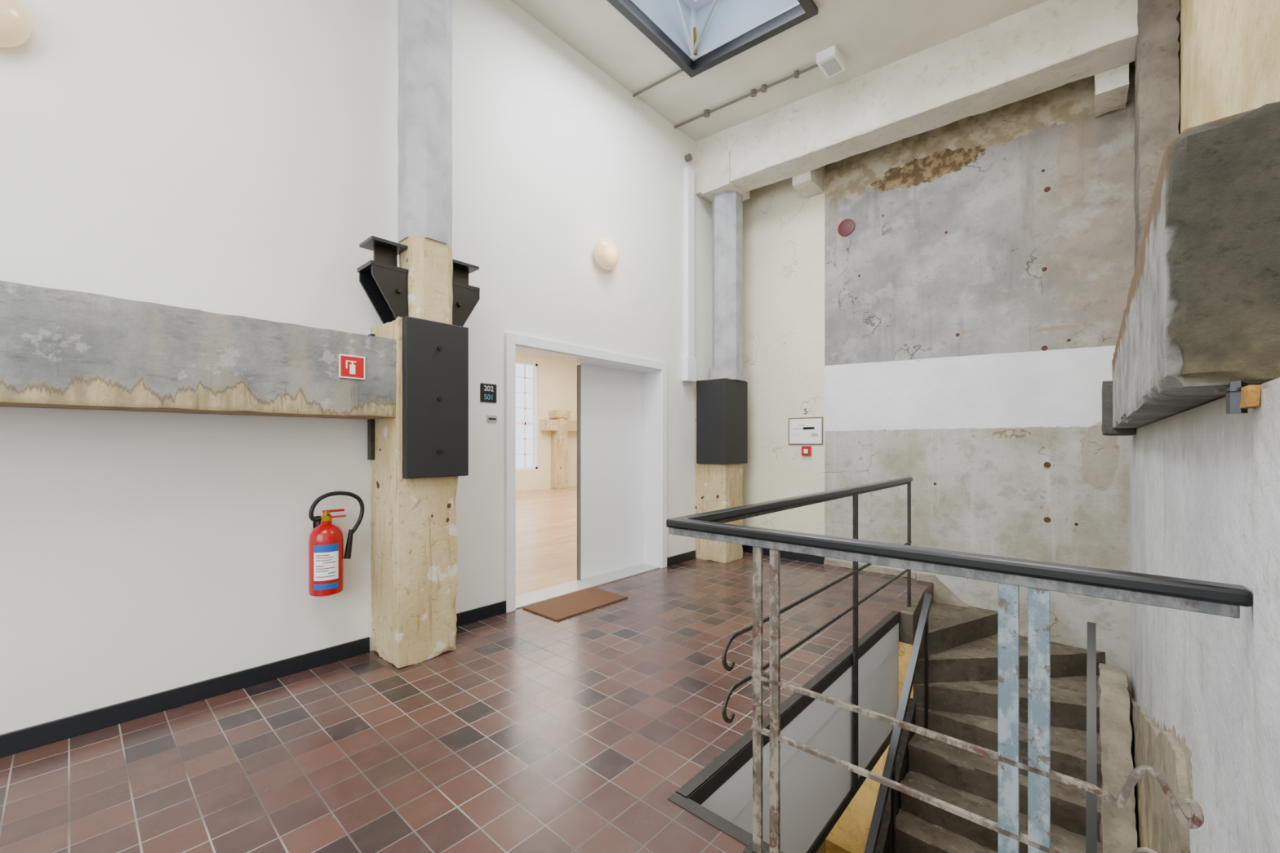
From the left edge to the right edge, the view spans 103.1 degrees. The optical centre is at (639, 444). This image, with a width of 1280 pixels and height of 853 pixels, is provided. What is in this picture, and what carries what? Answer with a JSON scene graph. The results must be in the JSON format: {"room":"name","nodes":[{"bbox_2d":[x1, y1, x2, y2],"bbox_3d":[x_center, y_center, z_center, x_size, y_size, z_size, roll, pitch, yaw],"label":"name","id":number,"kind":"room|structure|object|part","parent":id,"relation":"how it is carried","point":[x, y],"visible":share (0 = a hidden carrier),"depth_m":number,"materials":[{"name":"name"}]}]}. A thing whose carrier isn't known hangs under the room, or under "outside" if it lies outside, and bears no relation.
{"room":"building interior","nodes":[
{"label":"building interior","id":0,"kind":"room"},
{"bbox_2d":[0,0,712,734],"bbox_3d":[0.486,-1.275,6.258,0.270,5.850,18.000,0,0,42],"label":"wall","id":1,"kind":"structure","parent":0,"point":[237,157],"depth_m":2.99,"materials":[{"name":"white paint"}]},
{"bbox_2d":[0,0,31,47],"bbox_3d":[-2.855,-1.900,2.177,0.160,0.316,0.316,0,0,42],"label":"wall lamp","id":2,"kind":"object","parent":1,"relation":"attached to","point":[15,24],"visible":1,"depth_m":2.24,"materials":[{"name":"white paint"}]},
{"bbox_2d":[308,491,364,596],"bbox_3d":[-1.902,0.606,3.175,0.285,0.628,0.212,0,0,-17],"label":"fire extinguisher","id":3,"kind":"object","parent":1,"relation":"attached to","point":[326,540],"visible":1,"depth_m":3.09,"materials":[{"name":"red paint"}]},
{"bbox_3d":[-1.915,0.430,3.181,0.024,0.050,0.130,0,0,42],"label":"lever","id":4,"kind":"part","parent":3,"relation":"part of","materials":[{"name":"red paint"}]},
{"bbox_2d":[0,550,695,758],"bbox_3d":[-2.097,1.350,3.136,0.018,0.100,9.900,0,0,42],"label":"baseboard","id":5,"kind":"structure","parent":1,"relation":"attached to","point":[17,741],"depth_m":2.74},
{"bbox_2d":[480,382,496,403],"bbox_3d":[-1.228,-0.420,4.120,0.009,0.150,0.145,0,0,42],"label":"number sign","id":6,"kind":"object","parent":1,"relation":"attached to","point":[487,391],"visible":1,"depth_m":4.11,"materials":[{"name":"black plastic"}]},
{"bbox_2d":[487,415,497,422],"bbox_3d":[-1.207,-0.212,4.144,0.008,0.055,0.090,0,0,42],"label":"name plate","id":7,"kind":"object","parent":1,"relation":"attached to","point":[490,418],"visible":1,"depth_m":4.14,"materials":[{"name":"grey plastic"}]},
{"bbox_2d":[505,332,666,613],"bbox_3d":[-0.408,0.230,5.026,0.029,2.340,2.130,0,0,42],"label":"trim","id":8,"kind":"structure","parent":1,"relation":"attached to","point":[512,340],"depth_m":4.28,"materials":[{"name":"white paint"}]},
{"bbox_2d":[515,564,659,608],"bbox_3d":[-0.528,1.394,5.133,0.290,0.012,1.946,0,0,42],"label":"threshold","id":9,"kind":"object","parent":1,"relation":"attached to","point":[535,597],"visible":0.73,"depth_m":5.00,"materials":[{"name":"white stone"}]},
{"bbox_2d":[515,344,661,568],"bbox_3d":[-0.515,0.260,5.121,0.275,2.280,2.030,0,0,42],"label":"frame","id":10,"kind":"object","parent":1,"relation":"attached to","point":[651,377],"visible":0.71,"depth_m":5.81,"materials":[{"name":"white paint"}]},
{"bbox_2d":[594,237,619,270],"bbox_3d":[-0.316,-1.900,5.032,0.160,0.316,0.316,0,0,42],"label":"wall lamp","id":11,"kind":"object","parent":1,"relation":"attached to","point":[606,254],"visible":1,"depth_m":4.96,"materials":[{"name":"white glass"}]},
{"bbox_2d":[577,363,643,580],"bbox_3d":[-0.302,0.276,5.578,0.045,2.224,0.976,0,0,42],"label":"leaf","id":12,"kind":"object","parent":1,"relation":"attached to","point":[611,400],"visible":1,"depth_m":5.52,"materials":[{"name":"white paint"}]},
{"bbox_2d":[577,364,580,580],"bbox_3d":[-0.629,0.284,5.211,0.049,2.208,0.009,0,0,42],"label":"seal","id":13,"kind":"object","parent":12,"relation":"attached to","point":[578,366],"visible":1,"depth_m":5.20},
{"bbox_2d":[681,153,696,382],"bbox_3d":[0.591,-2.130,6.105,0.090,2.740,0.190,0,0,42],"label":"duct","id":14,"kind":"object","parent":1,"relation":"attached to","point":[688,360],"visible":1,"depth_m":6.08,"materials":[{"name":"white metal"}]},
{"bbox_2d":[373,244,397,266],"bbox_3d":[-1.640,-1.198,3.272,0.020,0.135,0.140,0,0,42],"label":"bracket web","id":15,"kind":"object","parent":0,"point":[382,255],"depth_m":3.26},
{"bbox_2d":[452,266,468,284],"bbox_3d":[-1.301,-1.198,3.653,0.020,0.135,0.140,0,0,42],"label":"bracket web","id":16,"kind":"object","parent":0,"point":[459,275],"depth_m":3.65},
{"bbox_2d":[0,551,933,852],"bbox_3d":[0.198,1.523,1.095,6.160,0.254,9.900,0,0,42],"label":"floor","id":17,"kind":"structure","parent":0,"point":[537,733],"depth_m":2.38,"materials":[{"name":"tile"}]},
{"bbox_2d":[370,316,457,668],"bbox_3d":[-1.534,0.300,3.452,0.443,2.202,0.403,0,0,42],"label":"shaft","id":18,"kind":"object","parent":17,"relation":"on","point":[414,560],"visible":0.71,"depth_m":3.28,"materials":[{"name":"concrete"}]},
{"bbox_2d":[0,280,396,419],"bbox_3d":[-3.120,-0.415,1.690,0.414,0.493,4.383,0,0,42],"label":"concrete beam","id":19,"kind":"structure","parent":18,"relation":"attached to","point":[60,348],"depth_m":2.41,"materials":[{"name":"grey concrete"}]},
{"bbox_2d":[338,353,364,379],"bbox_3d":[-1.688,-0.458,2.980,0.010,0.135,0.140,0,0,42],"label":"fire extinguisher sign","id":20,"kind":"object","parent":19,"relation":"attached to","point":[351,366],"visible":1,"depth_m":2.98,"materials":[{"name":"red plastic"}]},
{"bbox_2d":[367,333,374,459],"bbox_3d":[-1.802,-0.320,3.406,0.060,0.840,0.025,0,0,42],"label":"plate","id":21,"kind":"object","parent":18,"relation":"attached to","point":[371,423],"visible":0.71,"depth_m":3.39,"materials":[{"name":"metal"}]},
{"bbox_2d":[399,235,453,324],"bbox_3d":[-1.447,-1.069,3.429,0.297,0.547,0.300,0,0,42],"label":"neck","id":22,"kind":"object","parent":18,"relation":"on","point":[428,261],"visible":0.7,"depth_m":3.30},
{"bbox_2d":[357,259,479,320],"bbox_3d":[-1.481,-0.965,3.451,0.220,0.330,0.740,0,0,42],"label":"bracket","id":23,"kind":"structure","parent":22,"relation":"attached to","point":[366,268],"depth_m":3.22,"materials":[{"name":"black metal"}]},
{"bbox_2d":[359,271,392,324],"bbox_3d":[-1.722,-0.943,3.331,0.016,0.325,0.220,0,0,42],"label":"bracket gusset","id":24,"kind":"object","parent":23,"relation":"attached to","point":[368,283],"visible":0.47,"depth_m":3.32,"materials":[{"name":"black metal"}]},
{"bbox_3d":[-1.650,-1.117,3.261,0.220,0.025,0.230,0,0,42],"label":"seat","id":25,"kind":"part","parent":23,"relation":"part of","materials":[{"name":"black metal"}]},
{"bbox_2d":[359,235,407,254],"bbox_3d":[-1.647,-1.275,3.264,0.200,0.020,0.220,0,0,42],"label":"bracket top plate","id":26,"kind":"object","parent":23,"relation":"on","point":[368,244],"visible":0.79,"depth_m":3.22,"materials":[{"name":"grey metal"}]},
{"bbox_3d":[-1.647,-1.275,3.264,0.200,0.020,0.220,0,0,42],"label":"plate","id":27,"kind":"part","parent":26,"relation":"part of","materials":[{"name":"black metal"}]},
{"bbox_2d":[371,264,408,318],"bbox_3d":[-1.572,-0.943,3.198,0.016,0.325,0.220,0,0,42],"label":"bracket gusset","id":28,"kind":"object","parent":23,"relation":"attached to","point":[388,280],"visible":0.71,"depth_m":3.21,"materials":[{"name":"black metal"}]},
{"bbox_2d":[396,287,403,293],"bbox_3d":[-1.524,-0.980,3.222,0.020,0.035,0.035,0,0,42],"label":"bolt","id":29,"kind":"object","parent":28,"relation":"attached to","point":[399,290],"visible":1,"depth_m":3.21,"materials":[{"name":"black metal"}]},
{"bbox_2d":[451,284,479,326],"bbox_3d":[-1.233,-0.943,3.579,0.016,0.325,0.220,0,0,42],"label":"bracket gusset","id":30,"kind":"object","parent":23,"relation":"attached to","point":[469,298],"visible":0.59,"depth_m":3.56,"materials":[{"name":"black metal"}]},
{"bbox_2d":[457,301,462,306],"bbox_3d":[-1.252,-0.980,3.528,0.020,0.035,0.035,0,0,42],"label":"bolt","id":31,"kind":"object","parent":30,"relation":"attached to","point":[460,304],"visible":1,"depth_m":3.52,"materials":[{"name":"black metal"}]},
{"bbox_2d":[452,258,479,273],"bbox_3d":[-1.308,-1.275,3.646,0.200,0.020,0.220,0,0,42],"label":"bracket top plate","id":32,"kind":"object","parent":23,"relation":"on","point":[456,264],"visible":0.43,"depth_m":3.61,"materials":[{"name":"grey metal"}]},
{"bbox_3d":[-1.308,-1.275,3.646,0.200,0.020,0.220,0,0,42],"label":"plate","id":33,"kind":"part","parent":32,"relation":"part of","materials":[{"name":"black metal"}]},
{"bbox_3d":[-1.312,-1.117,3.642,0.220,0.025,0.230,0,0,42],"label":"seat","id":34,"kind":"part","parent":23,"relation":"part of","materials":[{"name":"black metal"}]},
{"bbox_2d":[397,0,452,249],"bbox_3d":[-1.447,-2.540,3.429,0.315,2.402,0.314,0,0,42],"label":"shaft","id":35,"kind":"object","parent":22,"relation":"on","point":[424,27],"visible":0.96,"depth_m":3.30,"materials":[{"name":"paint"}]},
{"bbox_2d":[394,315,468,478],"bbox_3d":[-1.378,-0.295,3.363,0.190,1.010,0.425,0,0,42],"label":"cover plate","id":36,"kind":"object","parent":18,"relation":"attached to","point":[430,424],"visible":0.77,"depth_m":3.28,"materials":[{"name":"black metal"}]},
{"bbox_2d":[522,586,627,621],"bbox_3d":[-0.557,1.392,4.483,0.470,0.016,0.820,0,0,42],"label":"doormat","id":37,"kind":"object","parent":17,"relation":"on","point":[559,608],"visible":1,"depth_m":4.43,"materials":[{"name":"brown fabric"}]},
{"bbox_2d":[695,377,742,563],"bbox_3d":[0.978,0.300,6.277,0.443,2.203,0.403,0,0,42],"label":"shaft","id":38,"kind":"object","parent":17,"relation":"on","point":[717,486],"visible":0.45,"depth_m":6.12,"materials":[{"name":"concrete"}]},
{"bbox_2d":[696,377,747,464],"bbox_3d":[1.011,-0.275,6.247,0.410,1.010,0.520,0,0,42],"label":"cover plate","id":39,"kind":"object","parent":38,"relation":"attached to","point":[722,404],"visible":1,"depth_m":6.07,"materials":[{"name":"black metal"}]},
{"bbox_2d":[707,365,746,382],"bbox_3d":[1.077,-0.860,6.268,0.402,0.162,0.402,0,0,42],"label":"neck","id":40,"kind":"object","parent":38,"relation":"on","point":[733,372],"visible":0.79,"depth_m":6.10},
{"bbox_2d":[711,190,742,367],"bbox_3d":[1.077,-2.030,6.268,0.345,2.183,0.345,0,0,42],"label":"shaft","id":41,"kind":"object","parent":40,"relation":"on","point":[727,206],"visible":0.98,"depth_m":6.12,"materials":[{"name":"paint"}]},
{"bbox_2d":[700,149,750,201],"bbox_3d":[1.050,-3.250,6.238,0.406,0.407,0.487,0,0,42],"label":"capital","id":42,"kind":"object","parent":41,"relation":"on","point":[715,171],"visible":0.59,"depth_m":6.07,"materials":[{"name":"beige paint"}]},
{"bbox_2d":[694,0,1137,204],"bbox_3d":[2.339,-3.384,5.039,4.122,0.833,0.368,0,0,42],"label":"ceiling beam","id":43,"kind":"structure","parent":42,"relation":"on","point":[1048,45],"depth_m":4.58,"materials":[{"name":"white paint"}]},
{"bbox_2d":[730,646,898,852],"bbox_3d":[1.123,1.975,3.176,0.138,0.650,2.960,0,0,42],"label":"panel","id":44,"kind":"object","parent":17,"relation":"attached to","point":[812,788],"visible":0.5,"depth_m":3.09,"materials":[{"name":"white paint"}]},
{"bbox_2d":[700,622,898,822],"bbox_3d":[1.168,1.565,3.117,0.005,0.210,2.950,0,0,42],"label":"cladding","id":45,"kind":"object","parent":44,"relation":"attached to","point":[735,793],"depth_m":2.81,"materials":[{"name":"white paint"}]},
{"bbox_2d":[806,728,893,852],"bbox_3d":[1.121,2.330,3.172,0.160,0.060,2.970,0,0,42],"label":"trim","id":46,"kind":"structure","parent":44,"relation":"attached to","point":[844,804],"depth_m":3.27,"materials":[{"name":"brown metal"}]},
{"bbox_2d":[666,477,1253,852],"bbox_3d":[1.772,1.302,2.740,1.467,2.035,3.390,0,0,42],"label":"balustrade","id":47,"kind":"object","parent":17,"relation":"on","point":[1041,578],"visible":0.98,"depth_m":1.27,"materials":[{"name":"metal"}]},
{"bbox_3d":[0.425,1.391,1.710,0.140,0.010,0.060,0,0,42],"label":"plate","id":48,"kind":"part","parent":47,"relation":"part of","materials":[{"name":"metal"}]},
{"bbox_3d":[0.401,0.872,1.731,0.032,1.057,0.016,0,0,42],"label":"post","id":49,"kind":"part","parent":47,"relation":"part of","materials":[{"name":"metal"}]},
{"bbox_3d":[0.449,0.872,1.689,0.032,1.057,0.016,0,0,42],"label":"post","id":50,"kind":"part","parent":47,"relation":"part of","materials":[{"name":"metal"}]},
{"bbox_3d":[1.266,0.302,3.230,0.060,0.034,3.330,0,0,42],"label":"handrail","id":51,"kind":"part","parent":47,"relation":"part of","materials":[{"name":"black metal"}]},
{"bbox_3d":[1.443,1.325,3.400,0.014,1.990,0.068,0,0,42],"label":"post","id":52,"kind":"part","parent":47,"relation":"part of","materials":[{"name":"metal"}]},
{"bbox_3d":[2.334,0.985,4.402,0.014,1.310,0.068,0,0,42],"label":"post","id":53,"kind":"part","parent":47,"relation":"part of","materials":[{"name":"metal"}]},
{"bbox_3d":[0.666,0.302,1.496,1.467,0.034,0.060,0,0,42],"label":"handrail","id":54,"kind":"part","parent":47,"relation":"part of","materials":[{"name":"black metal"}]},
{"bbox_3d":[0.921,0.872,1.269,0.042,1.057,0.016,0,0,42],"label":"post","id":55,"kind":"part","parent":47,"relation":"part of","materials":[{"name":"blue metal"}]},
{"bbox_3d":[0.966,0.872,1.229,0.042,1.057,0.016,0,0,42],"label":"post","id":56,"kind":"part","parent":47,"relation":"part of","materials":[{"name":"blue metal"}]},
{"bbox_2d":[515,353,577,491],"bbox_3d":[-5.508,-0.800,13.596,0.300,4.800,15.000,0,0,42],"label":"wall","id":57,"kind":"structure","parent":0,"point":[557,380],"depth_m":16.26,"materials":[{"name":"white paint"}]},
{"bbox_2d":[515,360,537,470],"bbox_3d":[-3.861,-0.895,15.357,0.060,3.310,1.820,0,0,42],"label":"window","id":58,"kind":"structure","parent":57,"relation":"in","point":[524,423],"depth_m":15.80,"materials":[{"name":"white paint"}]},
{"bbox_2d":[515,486,639,608],"bbox_3d":[-2.006,1.500,10.482,9.070,0.200,15.000,0,0,42],"label":"floor","id":59,"kind":"structure","parent":0,"point":[546,519],"depth_m":7.54,"materials":[{"name":"brown wood"}]},
{"bbox_2d":[551,417,568,488],"bbox_3d":[-2.594,0.275,16.331,0.425,2.254,0.366,0,0,42],"label":"shaft","id":60,"kind":"object","parent":59,"relation":"on","point":[559,442],"visible":0.95,"depth_m":16.19,"materials":[{"name":"stone"}]},
{"bbox_2d":[539,419,577,431],"bbox_3d":[-1.649,-0.625,17.424,0.385,0.355,4.153,0,0,42],"label":"concrete beam","id":61,"kind":"structure","parent":60,"relation":"attached to","point":[544,424],"depth_m":15.97,"materials":[{"name":"stone"}]},
{"bbox_2d":[549,409,570,418],"bbox_3d":[-2.579,-0.975,16.317,0.466,0.256,0.526,0,0,42],"label":"cap","id":62,"kind":"object","parent":60,"relation":"on","point":[557,413],"visible":0.9,"depth_m":16.14,"materials":[{"name":"stone"}]},
{"bbox_2d":[511,0,1048,141],"bbox_3d":[0.198,-3.684,1.095,6.160,0.731,9.900,0,0,42],"label":"ceiling","id":63,"kind":"structure","parent":0,"point":[869,35],"depth_m":4.67,"materials":[{"name":"paint"}]},
{"bbox_2d":[606,0,817,77],"bbox_3d":[0.448,-3.943,4.018,1.290,0.752,1.640,0,0,42],"label":"skylight","id":64,"kind":"object","parent":63,"relation":"attached to","point":[698,36],"visible":0.99,"depth_m":4.64,"materials":[{"name":"clear glass"}]},
{"bbox_3d":[0.365,-3.966,4.647,0.024,0.462,0.667,0,0,30],"label":"opener arm","id":65,"kind":"part","parent":64,"relation":"part of","materials":[{"name":"white paint"}]},
{"bbox_3d":[0.519,-3.996,4.925,0.030,0.510,0.050,0,0,42],"label":"corner rail","id":66,"kind":"part","parent":64,"relation":"part of","materials":[{"name":"white metal"}]},
{"bbox_3d":[0.529,-3.873,4.869,0.020,0.240,0.040,0,0,42],"label":"opener chain","id":67,"kind":"part","parent":64,"relation":"part of","materials":[{"name":"gold metal"}]},
{"bbox_3d":[0.448,-4.217,4.018,1.130,0.159,1.480,0,0,42],"label":"sash","id":68,"kind":"part","parent":64,"relation":"part of","materials":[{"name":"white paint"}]},
{"bbox_3d":[0.633,-3.972,4.723,0.024,0.427,0.466,0,0,-35],"label":"opener arm","id":69,"kind":"part","parent":64,"relation":"part of","materials":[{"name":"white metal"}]},
{"bbox_2d":[632,63,818,128],"bbox_3d":[0.831,-3.663,5.111,1.752,0.148,0.767,0,0,42],"label":"conduit","id":70,"kind":"object","parent":63,"relation":"attached to","point":[764,87],"depth_m":5.24,"materials":[{"name":"grey metal"}]},
{"bbox_2d":[791,166,824,197],"bbox_3d":[1.952,-3.230,5.883,0.225,0.544,0.392,0,0,42],"label":"beam","id":71,"kind":"structure","parent":63,"relation":"attached to","point":[810,183],"depth_m":5.82,"materials":[{"name":"beige paint"}]},
{"bbox_2d":[816,44,845,78],"bbox_3d":[1.790,-3.585,4.752,0.180,0.110,0.280,0,0,42],"label":"emergency light","id":72,"kind":"object","parent":63,"relation":"attached to","point":[830,60],"visible":1,"depth_m":4.70,"materials":[{"name":"white paint"}]},
{"bbox_2d":[1094,62,1128,117],"bbox_3d":[3.873,-3.060,4.175,0.205,0.483,0.392,0,0,42],"label":"block","id":73,"kind":"object","parent":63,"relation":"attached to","point":[1112,86],"visible":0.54,"depth_m":4.07,"materials":[{"name":"beige paint"}]},
{"bbox_2d":[825,840,850,852],"bbox_3d":[0.350,4.715,2.967,3.900,0.170,6.900,0,0,42],"label":"floor","id":74,"kind":"structure","parent":0,"point":[830,847],"depth_m":5.81,"materials":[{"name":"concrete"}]},
{"bbox_2d":[816,839,826,852],"bbox_3d":[1.066,3.140,3.568,0.353,2.983,0.352,0,0,42],"label":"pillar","id":75,"kind":"structure","parent":74,"relation":"on","point":[822,849],"depth_m":3.55,"materials":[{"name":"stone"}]},
{"bbox_2d":[863,573,1137,852],"bbox_3d":[2.126,3.052,3.258,1.582,3.656,4.122,0,0,42],"label":"staircase","id":76,"kind":"structure","parent":74,"relation":"on","point":[952,669],"depth_m":3.76,"materials":[{"name":"concrete"}]},
{"bbox_3d":[1.545,2.262,3.243,0.045,2.076,2.532,0,0,42],"label":"handrail","id":77,"kind":"part","parent":76,"relation":"part of","materials":[{"name":"grey metal"}]},
{"bbox_3d":[3.461,1.967,4.769,1.567,1.278,0.081,0,0,42],"label":"skirting","id":78,"kind":"part","parent":76,"relation":"part of","materials":[{"name":"concrete"}]},
{"bbox_2d":[742,61,1136,852],"bbox_3d":[2.918,0.300,5.434,4.460,8.800,0.200,0,0,42],"label":"wall","id":79,"kind":"structure","parent":0,"point":[978,414],"depth_m":5.07,"materials":[{"name":"grey concrete"}]},
{"bbox_2d":[742,544,824,564],"bbox_3d":[1.680,1.350,6.389,1.300,0.100,0.018,0,0,42],"label":"baseboard","id":80,"kind":"structure","parent":79,"relation":"attached to","point":[811,558],"depth_m":6.19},
{"bbox_2d":[788,408,822,444],"bbox_3d":[1.991,-0.219,6.114,0.430,0.438,0.016,0,0,42],"label":"evacuation plan","id":81,"kind":"object","parent":79,"relation":"attached to","point":[805,430],"visible":1,"depth_m":6.10,"materials":[{"name":"white paper"}]},
{"bbox_2d":[801,446,811,455],"bbox_3d":[1.997,0.072,6.090,0.110,0.115,0.044,0,0,42],"label":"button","id":82,"kind":"object","parent":79,"relation":"attached to","point":[806,451],"visible":1,"depth_m":6.07,"materials":[{"name":"red paint"}]},
{"bbox_2d":[837,218,854,235],"bbox_3d":[2.353,-2.480,5.792,0.190,0.190,0.016,0,0,42],"label":"disc","id":83,"kind":"object","parent":79,"relation":"attached to","point":[846,226],"visible":1,"depth_m":5.79,"materials":[{"name":"red plastic"}]},
{"bbox_2d":[824,559,916,578],"bbox_3d":[2.525,1.370,5.630,0.968,0.061,0.031,0,0,42],"label":"trim","id":84,"kind":"structure","parent":79,"relation":"attached to","point":[836,563],"depth_m":5.58,"materials":[{"name":"grey concrete"}]},
{"bbox_2d":[857,168,1078,525],"bbox_3d":[3.153,-0.900,5.089,1.877,3.227,0.004,0,0,42],"label":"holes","id":85,"kind":"object","parent":79,"relation":"attached to","point":[1046,464],"visible":1,"depth_m":4.61,"materials":[{"name":"brown"}]},
{"bbox_2d":[1129,377,1279,852],"bbox_3d":[2.644,2.292,2.199,0.571,4.815,5.000,0,0,42],"label":"wall","id":86,"kind":"structure","parent":0,"point":[1205,479],"depth_m":1.31,"materials":[{"name":"paint"}]},
{"bbox_2d":[1125,673,1190,852],"bbox_3d":[2.913,2.839,2.935,0.047,3.540,3.457,0,0,42],"label":"plinth","id":87,"kind":"object","parent":86,"relation":"attached to","point":[1158,828],"visible":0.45,"depth_m":2.20,"materials":[{"name":"concrete"}]},
{"bbox_2d":[1111,102,1279,428],"bbox_3d":[2.474,-0.385,2.349,0.351,0.536,3.806,0,0,42],"label":"concrete beam","id":88,"kind":"structure","parent":86,"relation":"on","point":[1202,314],"depth_m":1.01,"materials":[{"name":"grey concrete"}]},
{"bbox_2d":[1101,381,1135,435],"bbox_3d":[3.583,-0.270,3.805,0.182,0.404,0.353,0,0,42],"label":"bracket","id":89,"kind":"object","parent":88,"relation":"attached to","point":[1108,429],"visible":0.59,"depth_m":3.71,"materials":[{"name":"metal"}]},
{"bbox_2d":[1133,0,1180,267],"bbox_3d":[3.780,-2.101,3.718,0.219,3.004,0.430,0,0,42],"label":"column","id":90,"kind":"structure","parent":88,"relation":"on","point":[1157,68],"depth_m":3.58,"materials":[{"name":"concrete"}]},
{"bbox_2d":[1226,379,1247,413],"bbox_3d":[1.177,-0.096,1.001,0.027,0.068,0.027,0,0,42],"label":"bracket","id":91,"kind":"object","parent":88,"relation":"attached to","point":[1234,400],"visible":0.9,"depth_m":0.99,"materials":[{"name":"black metal"}]},
{"bbox_2d":[1215,386,1243,392],"bbox_3d":[1.174,-0.108,1.004,0.047,0.007,0.047,0,0,42],"label":"washer","id":92,"kind":"object","parent":91,"relation":"attached to","point":[1234,388],"visible":0.66,"depth_m":0.99,"materials":[{"name":"black metal"}]},
{"bbox_2d":[1242,384,1260,407],"bbox_3d":[1.138,-0.091,0.944,0.017,0.041,0.059,0,0,42],"label":"lump","id":93,"kind":"object","parent":86,"relation":"attached to","point":[1251,393],"visible":1,"depth_m":0.93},
{"bbox_2d":[1178,0,1279,132],"bbox_3d":[2.730,-2.107,2.122,0.340,3.985,5.000,0,0,42],"label":"wall","id":94,"kind":"structure","parent":0,"point":[1229,50],"depth_m":2.29,"materials":[{"name":"concrete"}]}
]}

